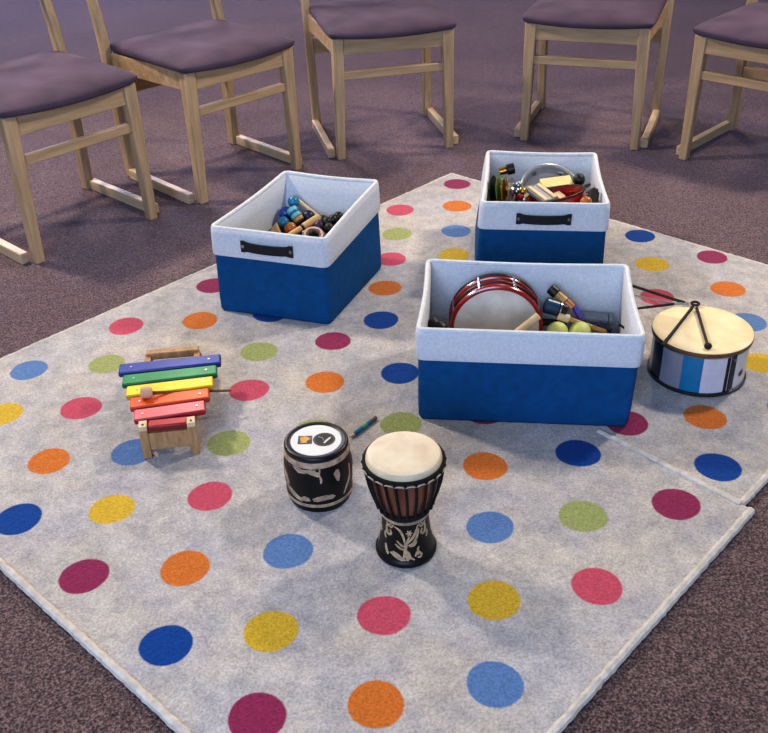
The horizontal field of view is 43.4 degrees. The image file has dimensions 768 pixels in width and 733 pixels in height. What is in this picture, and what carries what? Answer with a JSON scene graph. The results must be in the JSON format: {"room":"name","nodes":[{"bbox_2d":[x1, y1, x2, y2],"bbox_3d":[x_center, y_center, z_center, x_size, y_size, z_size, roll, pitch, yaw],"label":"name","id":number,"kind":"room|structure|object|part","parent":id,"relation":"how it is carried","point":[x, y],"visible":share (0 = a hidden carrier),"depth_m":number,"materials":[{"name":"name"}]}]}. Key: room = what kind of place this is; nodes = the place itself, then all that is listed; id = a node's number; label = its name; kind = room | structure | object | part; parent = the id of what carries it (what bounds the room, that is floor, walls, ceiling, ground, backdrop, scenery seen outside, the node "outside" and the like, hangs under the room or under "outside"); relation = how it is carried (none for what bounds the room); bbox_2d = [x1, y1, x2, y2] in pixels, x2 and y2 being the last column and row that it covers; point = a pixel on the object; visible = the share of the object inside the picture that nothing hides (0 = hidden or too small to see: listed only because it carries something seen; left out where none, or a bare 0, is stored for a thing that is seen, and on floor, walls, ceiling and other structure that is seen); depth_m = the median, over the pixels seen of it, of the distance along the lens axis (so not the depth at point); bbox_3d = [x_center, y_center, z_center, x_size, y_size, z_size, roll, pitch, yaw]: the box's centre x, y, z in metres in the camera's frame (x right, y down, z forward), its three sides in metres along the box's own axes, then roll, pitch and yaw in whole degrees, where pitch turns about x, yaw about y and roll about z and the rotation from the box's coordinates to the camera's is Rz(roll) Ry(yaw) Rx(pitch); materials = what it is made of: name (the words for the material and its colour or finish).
{"room":"music room","nodes":[
{"label":"music room","id":0,"kind":"room"},
{"bbox_2d":[0,0,767,732],"bbox_3d":[-0.041,-1.069,4.050,14.000,0.001,14.000,-2,32,0],"label":"floor","id":1,"kind":"structure","parent":0,"point":[703,667],"depth_m":3.41,"materials":[{"name":"carpet"}]},
{"bbox_2d":[0,0,158,264],"bbox_3d":[-1.106,-0.859,2.954,0.600,0.877,0.507,25,41,36],"label":"chair","id":2,"kind":"object","parent":1,"relation":"on","point":[39,91],"visible":1,"depth_m":2.87,"materials":[{"name":"brown wood"}]},
{"bbox_3d":[-1.042,-0.506,2.794,0.036,0.445,0.044,25,41,36],"label":"leg","id":3,"kind":"part","parent":2,"relation":"part of","materials":[{"name":"brown wood"}]},
{"bbox_3d":[-1.101,-1.025,3.218,0.160,0.877,0.040,25,41,36],"label":"post","id":4,"kind":"part","parent":2,"relation":"part of","materials":[{"name":"brown wood"}]},
{"bbox_2d":[0,51,136,117],"bbox_3d":[-1.056,-0.858,2.900,0.462,0.052,0.468,25,41,36],"label":"seat cushion","id":5,"kind":"object","parent":2,"relation":"on","point":[45,83],"depth_m":2.84,"materials":[{"name":"fabric"}]},
{"bbox_3d":[-0.772,-0.670,3.040,0.036,0.445,0.044,25,41,36],"label":"leg","id":6,"kind":"part","parent":2,"relation":"part of","materials":[{"name":"brown wood"}]},
{"bbox_2d":[86,0,301,203],"bbox_3d":[-0.661,-1.093,3.317,0.507,0.860,0.600,-29,41,-36],"label":"chair","id":7,"kind":"object","parent":1,"relation":"on","point":[188,58],"visible":0.98,"depth_m":3.22,"materials":[{"name":"brown wood"}]},
{"bbox_3d":[-0.972,-1.076,3.308,0.040,0.860,0.160,-29,41,-36],"label":"post","id":8,"kind":"part","parent":7,"relation":"part of","materials":[{"name":"brown wood"}]},
{"bbox_3d":[-0.766,-1.054,3.472,0.455,0.058,0.020,-29,41,-36],"label":"rail","id":9,"kind":"part","parent":7,"relation":"part of","materials":[{"name":"brown wood"}]},
{"bbox_3d":[-0.615,-0.742,3.153,0.044,0.436,0.036,-29,41,-36],"label":"leg","id":10,"kind":"part","parent":7,"relation":"part of","materials":[{"name":"brown wood"}]},
{"bbox_2d":[110,19,294,72],"bbox_3d":[-0.613,-1.090,3.261,0.468,0.051,0.462,-29,41,-36],"label":"seat cushion","id":11,"kind":"object","parent":7,"relation":"on","point":[214,45],"depth_m":3.19,"materials":[{"name":"fabric"}]},
{"bbox_3d":[-0.638,-1.259,3.580,0.040,0.860,0.160,-29,41,-36],"label":"post","id":12,"kind":"part","parent":7,"relation":"part of","materials":[{"name":"brown wood"}]},
{"bbox_3d":[-0.329,-0.898,3.385,0.044,0.436,0.036,-29,41,-36],"label":"leg","id":13,"kind":"part","parent":7,"relation":"part of","materials":[{"name":"brown wood"}]},
{"bbox_2d":[0,264,754,732],"bbox_3d":[-0.245,0.202,2.024,1.669,0.020,1.072,25,41,36],"label":"rug","id":14,"kind":"object","parent":1,"relation":"on","point":[220,602],"visible":0.89,"depth_m":1.80,"materials":[{"name":"white carpet"}]},
{"bbox_2d":[118,346,220,458],"bbox_3d":[-0.488,0.069,2.165,0.233,0.084,0.344,-2,32,0],"label":"xylophone","id":15,"kind":"object","parent":14,"relation":"on","point":[164,420],"visible":1,"depth_m":2.11,"materials":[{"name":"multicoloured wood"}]},
{"bbox_3d":[-0.501,0.160,2.031,0.018,0.072,0.018,-7,32,-8],"label":"leg","id":16,"kind":"part","parent":15,"relation":"part of","materials":[{"name":"brown wood"}]},
{"bbox_3d":[-0.529,0.062,2.153,0.014,0.020,0.316,-7,32,-8],"label":"rail","id":17,"kind":"part","parent":15,"relation":"part of","materials":[{"name":"brown wood"}]},
{"bbox_2d":[140,386,230,398],"bbox_3d":[-0.435,0.052,2.120,0.196,0.059,0.026,-13,34,-16],"label":"mallet","id":18,"kind":"object","parent":15,"relation":"on","point":[145,392],"visible":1,"depth_m":2.09,"materials":[{"name":"brown wood"}]},
{"bbox_3d":[-0.403,0.152,2.039,0.018,0.072,0.018,-7,32,-8],"label":"leg","id":19,"kind":"part","parent":15,"relation":"part of","materials":[{"name":"brown wood"}]},
{"bbox_3d":[-0.423,0.052,2.162,0.014,0.020,0.317,-5,32,-5],"label":"rail","id":20,"kind":"part","parent":15,"relation":"part of","materials":[{"name":"brown wood"}]},
{"bbox_2d":[283,422,352,511],"bbox_3d":[-0.129,0.196,1.895,0.135,0.133,0.134,-2,32,0],"label":"drum","id":21,"kind":"object","parent":14,"relation":"on","point":[318,461],"visible":1,"depth_m":1.85,"materials":[{"name":"wood"}]},
{"bbox_2d":[349,416,376,437],"bbox_3d":[-0.046,0.133,2.107,0.009,0.009,0.092,21,39,32],"label":"pencil","id":22,"kind":"object","parent":14,"relation":"on","point":[374,418],"visible":1,"depth_m":2.11,"materials":[{"name":"teal paint"}]},
{"bbox_2d":[361,431,446,567],"bbox_3d":[0.037,0.242,1.728,0.150,0.221,0.150,8,34,16],"label":"djembe","id":23,"kind":"object","parent":14,"relation":"on","point":[403,471],"visible":1,"depth_m":1.68,"materials":[{"name":"brown wood"}]},
{"bbox_2d":[370,474,438,516],"bbox_3d":[0.036,0.206,1.706,0.134,0.102,0.134,-2,32,0],"label":"ropes","id":24,"kind":"object","parent":23,"relation":"on","point":[394,496],"depth_m":1.65,"materials":[{"name":"black fabric"}]},
{"bbox_2d":[301,0,457,159],"bbox_3d":[-0.029,-1.297,3.604,0.507,0.860,0.600,-9,33,-10],"label":"chair","id":25,"kind":"object","parent":1,"relation":"on","point":[349,27],"visible":1,"depth_m":3.46,"materials":[{"name":"brown wood"}]},
{"bbox_3d":[-0.303,-1.368,3.734,0.040,0.860,0.160,-9,33,-10],"label":"post","id":26,"kind":"part","parent":25,"relation":"part of","materials":[{"name":"brown wood"}]},
{"bbox_3d":[-0.061,-1.282,3.792,0.455,0.058,0.020,-9,33,-10],"label":"rail","id":27,"kind":"part","parent":25,"relation":"part of","materials":[{"name":"brown wood"}]},
{"bbox_3d":[-0.159,-0.955,3.466,0.044,0.436,0.036,-9,33,-10],"label":"leg","id":28,"kind":"part","parent":25,"relation":"part of","materials":[{"name":"brown wood"}]},
{"bbox_2d":[309,0,456,38],"bbox_3d":[-0.014,-1.284,3.533,0.468,0.051,0.462,-9,33,-10],"label":"seat cushion","id":29,"kind":"object","parent":25,"relation":"on","point":[349,19],"depth_m":3.41,"materials":[{"name":"fabric"}]},
{"bbox_3d":[0.152,-1.437,3.815,0.040,0.860,0.160,-9,33,-10],"label":"post","id":30,"kind":"part","parent":25,"relation":"part of","materials":[{"name":"brown wood"}]},
{"bbox_3d":[0.231,-1.014,3.536,0.044,0.436,0.036,-9,33,-10],"label":"leg","id":31,"kind":"part","parent":25,"relation":"part of","materials":[{"name":"brown wood"}]},
{"bbox_2d":[337,173,767,505],"bbox_3d":[0.465,-0.204,2.630,1.578,0.020,1.022,25,41,36],"label":"rug","id":32,"kind":"object","parent":1,"relation":"on","point":[719,444],"visible":0.52,"depth_m":2.56,"materials":[{"name":"white carpet"}]},
{"bbox_2d":[211,171,380,323],"bbox_3d":[-0.220,-0.337,2.641,0.328,0.248,0.427,11,34,20],"label":"storage bin","id":33,"kind":"object","parent":32,"relation":"on","point":[312,277],"visible":1,"depth_m":2.53,"materials":[{"name":"blue fabric"}]},
{"bbox_3d":[-0.299,-0.296,2.444,0.144,0.031,0.010,9,34,17],"label":"handle","id":34,"kind":"part","parent":33,"relation":"part of","materials":[{"name":"black leather"}]},
{"bbox_2d":[270,223,280,232],"bbox_3d":[-0.307,-0.378,2.678,0.049,0.046,0.034,1,32,5],"label":"wedge","id":35,"kind":"object","parent":33,"relation":"in","point":[275,228],"visible":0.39,"depth_m":2.67,"materials":[{"name":"brown wood"}]},
{"bbox_2d":[278,216,288,227],"bbox_3d":[-0.281,-0.405,2.708,0.031,0.031,0.031,-2,32,0],"label":"ball","id":36,"kind":"object","parent":33,"relation":"in","point":[282,221],"visible":0.94,"depth_m":2.70,"materials":[{"name":"teal paint"}]},
{"bbox_2d":[279,206,289,218],"bbox_3d":[-0.281,-0.438,2.752,0.037,0.037,0.037,-2,32,0],"label":"ball","id":37,"kind":"object","parent":33,"relation":"on","point":[283,211],"visible":0.52,"depth_m":2.74,"materials":[{"name":"blue paint"}]},
{"bbox_2d":[284,222,296,232],"bbox_3d":[-0.262,-0.386,2.702,0.037,0.037,0.037,-2,32,0],"label":"ball","id":38,"kind":"object","parent":33,"relation":"in","point":[289,226],"visible":0.64,"depth_m":2.69,"materials":[{"name":"orange wood"}]},
{"bbox_2d":[288,196,298,206],"bbox_3d":[-0.258,-0.470,2.750,0.033,0.033,0.033,-2,32,0],"label":"ball","id":39,"kind":"object","parent":33,"relation":"in","point":[292,200],"visible":0.85,"depth_m":2.74,"materials":[{"name":"teal paint"}]},
{"bbox_2d":[287,205,303,223],"bbox_3d":[-0.250,-0.429,2.720,0.052,0.050,0.033,24,40,35],"label":"shaker","id":40,"kind":"object","parent":33,"relation":"on","point":[293,212],"visible":1,"depth_m":2.71,"materials":[{"name":"teal paint"}]},
{"bbox_2d":[287,214,321,234],"bbox_3d":[-0.224,-0.390,2.687,0.114,0.046,0.022,-23,38,-30],"label":"clave","id":41,"kind":"object","parent":33,"relation":"in","point":[308,223],"visible":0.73,"depth_m":2.68,"materials":[{"name":"brown wood"}]},
{"bbox_2d":[302,210,314,221],"bbox_3d":[-0.215,-0.426,2.743,0.037,0.037,0.037,-2,32,0],"label":"ball","id":42,"kind":"object","parent":33,"relation":"in","point":[307,214],"visible":0.59,"depth_m":2.73,"materials":[{"name":"blue paint"}]},
{"bbox_2d":[299,199,317,214],"bbox_3d":[-0.219,-0.453,2.756,0.072,0.042,0.013,19,38,30],"label":"stick","id":43,"kind":"object","parent":33,"relation":"in","point":[301,202],"visible":0.81,"depth_m":2.75,"materials":[{"name":"beige wood"}]},
{"bbox_2d":[302,226,324,236],"bbox_3d":[-0.191,-0.360,2.651,0.061,0.034,0.062,-11,33,-13],"label":"ring","id":44,"kind":"object","parent":33,"relation":"on","point":[313,229],"visible":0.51,"depth_m":2.65,"materials":[{"name":"pink plastic"}]},
{"bbox_2d":[313,220,323,230],"bbox_3d":[-0.181,-0.391,2.696,0.035,0.035,0.035,-2,32,0],"label":"ball","id":45,"kind":"object","parent":33,"relation":"in","point":[318,223],"visible":0.6,"depth_m":2.68,"materials":[{"name":"purple wood"}]},
{"bbox_2d":[322,217,331,225],"bbox_3d":[-0.159,-0.403,2.694,0.030,0.030,0.030,-2,32,0],"label":"bell","id":46,"kind":"object","parent":33,"relation":"in","point":[325,220],"visible":0.62,"depth_m":2.68,"materials":[{"name":"black metal"}]},
{"bbox_2d":[324,223,332,232],"bbox_3d":[-0.152,-0.383,2.666,0.028,0.028,0.028,-2,32,0],"label":"bell","id":47,"kind":"object","parent":33,"relation":"in","point":[328,226],"visible":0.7,"depth_m":2.65,"materials":[{"name":"black metal"}]},
{"bbox_2d":[329,214,337,224],"bbox_3d":[-0.143,-0.411,2.701,0.028,0.028,0.028,-2,32,0],"label":"bell","id":48,"kind":"object","parent":33,"relation":"in","point":[333,217],"visible":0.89,"depth_m":2.69,"materials":[{"name":"black metal"}]},
{"bbox_2d":[334,211,342,220],"bbox_3d":[-0.128,-0.421,2.708,0.028,0.028,0.028,-2,32,0],"label":"bell","id":49,"kind":"object","parent":33,"relation":"in","point":[338,214],"visible":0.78,"depth_m":2.70,"materials":[{"name":"black metal"}]},
{"bbox_2d":[415,259,645,426],"bbox_3d":[0.319,-0.061,2.180,0.479,0.235,0.345,2,32,6],"label":"storage bin","id":50,"kind":"object","parent":32,"relation":"on","point":[518,376],"visible":0.95,"depth_m":2.06,"materials":[{"name":"blue fabric"}]},
{"bbox_2d":[428,317,439,327],"bbox_3d":[0.114,-0.096,2.173,0.033,0.026,0.033,9,34,17],"label":"castanet","id":51,"kind":"object","parent":50,"relation":"in","point":[431,321],"visible":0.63,"depth_m":2.16,"materials":[{"name":"black plastic"}]},
{"bbox_2d":[434,321,447,327],"bbox_3d":[0.127,-0.088,2.155,0.031,0.024,0.031,9,34,17],"label":"castanet","id":52,"kind":"object","parent":50,"relation":"in","point":[439,324],"visible":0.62,"depth_m":2.15,"materials":[{"name":"black plastic"}]},
{"bbox_2d":[449,273,542,330],"bbox_3d":[0.261,-0.107,2.259,0.217,0.217,0.073,0,31,3],"label":"drum","id":53,"kind":"object","parent":50,"relation":"in","point":[496,301],"visible":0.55,"depth_m":2.21,"materials":[{"name":"red paint"}]},
{"bbox_2d":[514,313,540,330],"bbox_3d":[0.315,-0.087,2.180,0.083,0.061,0.018,-13,34,-16],"label":"stick","id":54,"kind":"object","parent":50,"relation":"in","point":[535,317],"visible":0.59,"depth_m":2.17,"materials":[{"name":"beige wood"}]},
{"bbox_2d":[543,319,566,325],"bbox_3d":[0.392,-0.103,2.241,0.062,0.021,0.017,-2,32,0],"label":"stick","id":55,"kind":"object","parent":50,"relation":"in","point":[546,322],"visible":0.45,"depth_m":2.23,"materials":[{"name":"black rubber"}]},
{"bbox_2d":[543,297,567,316],"bbox_3d":[0.395,-0.136,2.223,0.058,0.049,0.040,-2,32,0],"label":"shaker","id":56,"kind":"object","parent":55,"relation":"on","point":[551,306],"visible":0.94,"depth_m":2.21,"materials":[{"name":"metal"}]},
{"bbox_2d":[547,284,574,309],"bbox_3d":[0.409,-0.160,2.228,0.070,0.052,0.026,20,38,31],"label":"shaker","id":57,"kind":"object","parent":50,"relation":"in","point":[553,291],"visible":1,"depth_m":2.22,"materials":[{"name":"black plastic"}]},
{"bbox_3d":[0.409,-0.159,2.228,0.032,0.029,0.021,20,38,31],"label":"handle","id":58,"kind":"part","parent":57,"relation":"part of","materials":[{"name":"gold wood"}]},
{"bbox_2d":[572,304,583,319],"bbox_3d":[0.450,-0.126,2.244,0.035,0.038,0.015,25,41,36],"label":"stick","id":59,"kind":"object","parent":50,"relation":"in","point":[575,309],"visible":0.75,"depth_m":2.24,"materials":[{"name":"paint"}]},
{"bbox_2d":[576,311,613,325],"bbox_3d":[0.497,-0.114,2.276,0.085,0.034,0.030,3,32,8],"label":"shaker","id":60,"kind":"object","parent":50,"relation":"in","point":[590,317],"visible":0.82,"depth_m":2.26,"materials":[{"name":"grey plastic"}]},
{"bbox_2d":[597,322,612,332],"bbox_3d":[0.512,-0.091,2.236,0.037,0.022,0.013,13,35,22],"label":"stick","id":61,"kind":"object","parent":50,"relation":"in","point":[600,324],"visible":0.95,"depth_m":2.23,"materials":[{"name":"blue paint"}]},
{"bbox_3d":[0.455,-0.004,2.209,0.166,0.067,0.166,-2,32,0],"label":"drum","id":62,"kind":"object","parent":50,"relation":"in","visible":0},
{"bbox_2d":[546,321,567,331],"bbox_3d":[0.398,-0.079,2.218,0.050,0.050,0.050,-8,33,-10],"label":"shaker","id":63,"kind":"object","parent":62,"relation":"on","point":[556,326],"visible":0.46,"depth_m":2.20,"materials":[{"name":"plastic"}]},
{"bbox_2d":[569,322,590,332],"bbox_3d":[0.451,-0.078,2.219,0.050,0.050,0.050,-8,33,-10],"label":"shaker","id":64,"kind":"object","parent":62,"relation":"on","point":[583,327],"visible":0.52,"depth_m":2.20,"materials":[{"name":"plastic"}]},
{"bbox_2d":[556,313,606,332],"bbox_3d":[0.455,-0.101,2.220,0.117,0.053,0.020,3,32,9],"label":"wooden beater","id":65,"kind":"object","parent":62,"relation":"on","point":[566,318],"visible":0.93,"depth_m":2.22,"materials":[{"name":"beige wood"}]},
{"bbox_2d":[474,150,609,263],"bbox_3d":[0.440,-0.434,2.763,0.356,0.240,0.422,1,32,6],"label":"storage bin","id":66,"kind":"object","parent":32,"relation":"on","point":[505,231],"visible":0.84,"depth_m":2.60,"materials":[{"name":"blue fabric"}]},
{"bbox_2d":[489,175,496,200],"bbox_3d":[0.308,-0.489,2.693,0.019,0.085,0.086,9,34,18],"label":"cymbal","id":67,"kind":"object","parent":66,"relation":"in","point":[492,185],"visible":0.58,"depth_m":2.68,"materials":[{"name":"black plastic"}]},
{"bbox_2d":[496,174,502,200],"bbox_3d":[0.326,-0.492,2.692,0.019,0.085,0.086,9,34,18],"label":"cymbal","id":68,"kind":"object","parent":66,"relation":"in","point":[499,180],"visible":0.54,"depth_m":2.67,"materials":[{"name":"green metal"}]},
{"bbox_2d":[501,177,508,200],"bbox_3d":[0.342,-0.487,2.689,0.018,0.079,0.080,9,34,18],"label":"cymbal","id":69,"kind":"object","parent":66,"relation":"in","point":[505,182],"visible":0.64,"depth_m":2.67,"materials":[{"name":"gold metal"}]},
{"bbox_2d":[498,163,514,174],"bbox_3d":[0.350,-0.562,2.748,0.049,0.034,0.030,-2,32,0],"label":"stick","id":70,"kind":"object","parent":66,"relation":"in","point":[509,169],"visible":0.96,"depth_m":2.74,"materials":[{"name":"black plastic"}]},
{"bbox_2d":[508,178,515,201],"bbox_3d":[0.358,-0.486,2.684,0.018,0.076,0.076,9,34,18],"label":"cymbal","id":71,"kind":"object","parent":66,"relation":"in","point":[511,185],"visible":0.94,"depth_m":2.67,"materials":[{"name":"metal"}]},
{"bbox_2d":[515,181,521,187],"bbox_3d":[0.378,-0.510,2.711,0.020,0.020,0.020,-2,32,0],"label":"bell","id":72,"kind":"object","parent":66,"relation":"in","point":[518,184],"visible":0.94,"depth_m":2.70,"materials":[{"name":"metal"}]},
{"bbox_2d":[517,194,523,200],"bbox_3d":[0.384,-0.477,2.717,0.020,0.020,0.020,-2,32,0],"label":"bell","id":73,"kind":"object","parent":66,"relation":"in","point":[520,197],"visible":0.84,"depth_m":2.71,"materials":[{"name":"red paint"}]},
{"bbox_2d":[519,187,526,194],"bbox_3d":[0.386,-0.488,2.683,0.020,0.020,0.020,-2,32,0],"label":"bell","id":74,"kind":"object","parent":66,"relation":"in","point":[522,190],"visible":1,"depth_m":2.68,"materials":[{"name":"gold metal"}]},
{"bbox_3d":[0.422,-0.388,2.549,0.145,0.031,0.009,2,32,7],"label":"handle","id":75,"kind":"part","parent":66,"relation":"part of","materials":[{"name":"black leather"}]},
{"bbox_2d":[518,164,573,201],"bbox_3d":[0.480,-0.508,2.818,0.178,0.132,0.168,6,33,13],"label":"tambourine","id":76,"kind":"object","parent":66,"relation":"in","point":[533,175],"visible":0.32,"depth_m":2.84,"materials":[{"name":"white metal"}]},
{"bbox_2d":[539,175,573,187],"bbox_3d":[0.493,-0.523,2.760,0.091,0.031,0.042,-6,32,-6],"label":"wood block","id":77,"kind":"object","parent":76,"relation":"on","point":[560,180],"visible":0.54,"depth_m":2.75,"materials":[{"name":"beige wood"}]},
{"bbox_2d":[573,173,584,184],"bbox_3d":[0.555,-0.532,2.748,0.035,0.035,0.035,-2,32,0],"label":"maraca","id":78,"kind":"object","parent":76,"relation":"on","point":[578,178],"visible":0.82,"depth_m":2.74,"materials":[{"name":"black plastic"}]},
{"bbox_2d":[524,184,586,202],"bbox_3d":[0.474,-0.458,2.659,0.173,0.085,0.173,11,34,20],"label":"tambourine","id":79,"kind":"object","parent":66,"relation":"in","point":[573,193],"visible":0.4,"depth_m":2.69,"materials":[{"name":"red paint"}]},
{"bbox_2d":[526,183,557,201],"bbox_3d":[0.442,-0.484,2.700,0.052,0.031,0.082,-19,36,-25],"label":"block","id":80,"kind":"object","parent":79,"relation":"on","point":[539,192],"visible":0.87,"depth_m":2.69,"materials":[{"name":"wood"}]},
{"bbox_2d":[554,191,565,198],"bbox_3d":[0.494,-0.479,2.715,0.023,0.019,0.035,-17,35,-22],"label":"block","id":81,"kind":"object","parent":79,"relation":"on","point":[559,194],"visible":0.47,"depth_m":2.71,"materials":[{"name":"beige wood"}]},
{"bbox_2d":[580,196,591,202],"bbox_3d":[0.539,-0.439,2.576,0.032,0.030,0.030,8,33,15],"label":"shaker","id":82,"kind":"object","parent":79,"relation":"on","point":[586,199],"visible":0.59,"depth_m":2.56,"materials":[{"name":"orange wood"}]},
{"bbox_2d":[587,188,598,202],"bbox_3d":[0.562,-0.455,2.600,0.032,0.048,0.049,10,34,18],"label":"shaker","id":83,"kind":"object","parent":66,"relation":"in","point":[593,193],"visible":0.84,"depth_m":2.59,"materials":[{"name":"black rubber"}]},
{"bbox_2d":[632,284,688,309],"bbox_3d":[0.676,-0.180,2.438,0.044,0.107,0.302,-8,33,-9],"label":"drumsticks","id":84,"kind":"object","parent":32,"relation":"on","point":[678,301],"visible":0.93,"depth_m":2.39,"materials":[{"name":"metal"}]},
{"bbox_3d":[0.675,-0.169,2.420,0.005,0.103,0.233,-6,32,-6],"label":"rod","id":85,"kind":"part","parent":84,"relation":"part of","materials":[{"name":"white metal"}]},
{"bbox_3d":[0.672,-0.149,2.389,0.007,0.105,0.170,-9,33,-10],"label":"rod","id":86,"kind":"part","parent":84,"relation":"part of","materials":[{"name":"black wood"}]},
{"bbox_3d":[0.690,-0.185,2.445,0.008,0.107,0.290,-7,32,-8],"label":"rod","id":87,"kind":"part","parent":84,"relation":"part of","materials":[{"name":"black rubber"}]},
{"bbox_2d":[647,305,754,396],"bbox_3d":[0.729,-0.038,2.232,0.225,0.116,0.225,13,35,23],"label":"drum","id":88,"kind":"object","parent":32,"relation":"on","point":[683,365],"visible":0.96,"depth_m":2.17,"materials":[{"name":"metal"}]},
{"bbox_2d":[661,301,711,349],"bbox_3d":[0.717,-0.091,2.197,0.100,0.015,0.233,17,37,27],"label":"drumsticks","id":89,"kind":"object","parent":88,"relation":"on","point":[707,345],"visible":1,"depth_m":2.20,"materials":[{"name":"black rubber"}]},
{"bbox_2d":[514,0,674,149],"bbox_3d":[0.806,-1.332,3.609,0.507,0.860,0.600,9,34,18],"label":"chair","id":90,"kind":"object","parent":1,"relation":"on","point":[640,23],"visible":1,"depth_m":3.46,"materials":[{"name":"brown wood"}]},
{"bbox_3d":[0.536,-1.051,3.577,0.044,0.436,0.036,9,34,18],"label":"leg","id":91,"kind":"part","parent":90,"relation":"part of","materials":[{"name":"brown wood"}]},
{"bbox_3d":[0.656,-1.473,3.843,0.040,0.860,0.160,9,34,18],"label":"post","id":92,"kind":"part","parent":90,"relation":"part of","materials":[{"name":"brown wood"}]},
{"bbox_2d":[523,0,666,28],"bbox_3d":[0.781,-1.319,3.541,0.468,0.051,0.462,9,34,18],"label":"seat cushion","id":93,"kind":"object","parent":90,"relation":"on","point":[543,14],"depth_m":3.41,"materials":[{"name":"fabric"}]},
{"bbox_3d":[0.912,-0.989,3.455,0.044,0.436,0.036,9,34,18],"label":"leg","id":94,"kind":"part","parent":90,"relation":"part of","materials":[{"name":"brown wood"}]},
{"bbox_3d":[0.862,-1.316,3.791,0.455,0.058,0.020,9,34,18],"label":"rail","id":95,"kind":"part","parent":90,"relation":"part of","materials":[{"name":"brown wood"}]},
{"bbox_3d":[1.096,-1.400,3.700,0.040,0.860,0.160,9,34,18],"label":"post","id":96,"kind":"part","parent":90,"relation":"part of","materials":[{"name":"brown wood"}]},
{"bbox_2d":[676,0,767,159],"bbox_3d":[1.393,-1.142,3.271,0.507,0.860,0.600,26,42,37],"label":"chair","id":97,"kind":"object","parent":1,"relation":"on","point":[741,33],"visible":1,"depth_m":3.25,"materials":[{"name":"brown wood"}]},
{"bbox_3d":[1.075,-0.928,3.347,0.044,0.436,0.036,26,42,37],"label":"leg","id":98,"kind":"part","parent":97,"relation":"part of","materials":[{"name":"brown wood"}]},
{"bbox_2d":[693,2,767,48],"bbox_3d":[1.344,-1.136,3.216,0.468,0.051,0.462,26,42,37],"label":"seat cushion","id":99,"kind":"object","parent":97,"relation":"on","point":[746,26],"depth_m":3.18,"materials":[{"name":"fabric"}]},
{"bbox_3d":[1.367,-1.306,3.534,0.040,0.860,0.160,26,42,37],"label":"post","id":100,"kind":"part","parent":97,"relation":"part of","materials":[{"name":"brown wood"}]}
]}

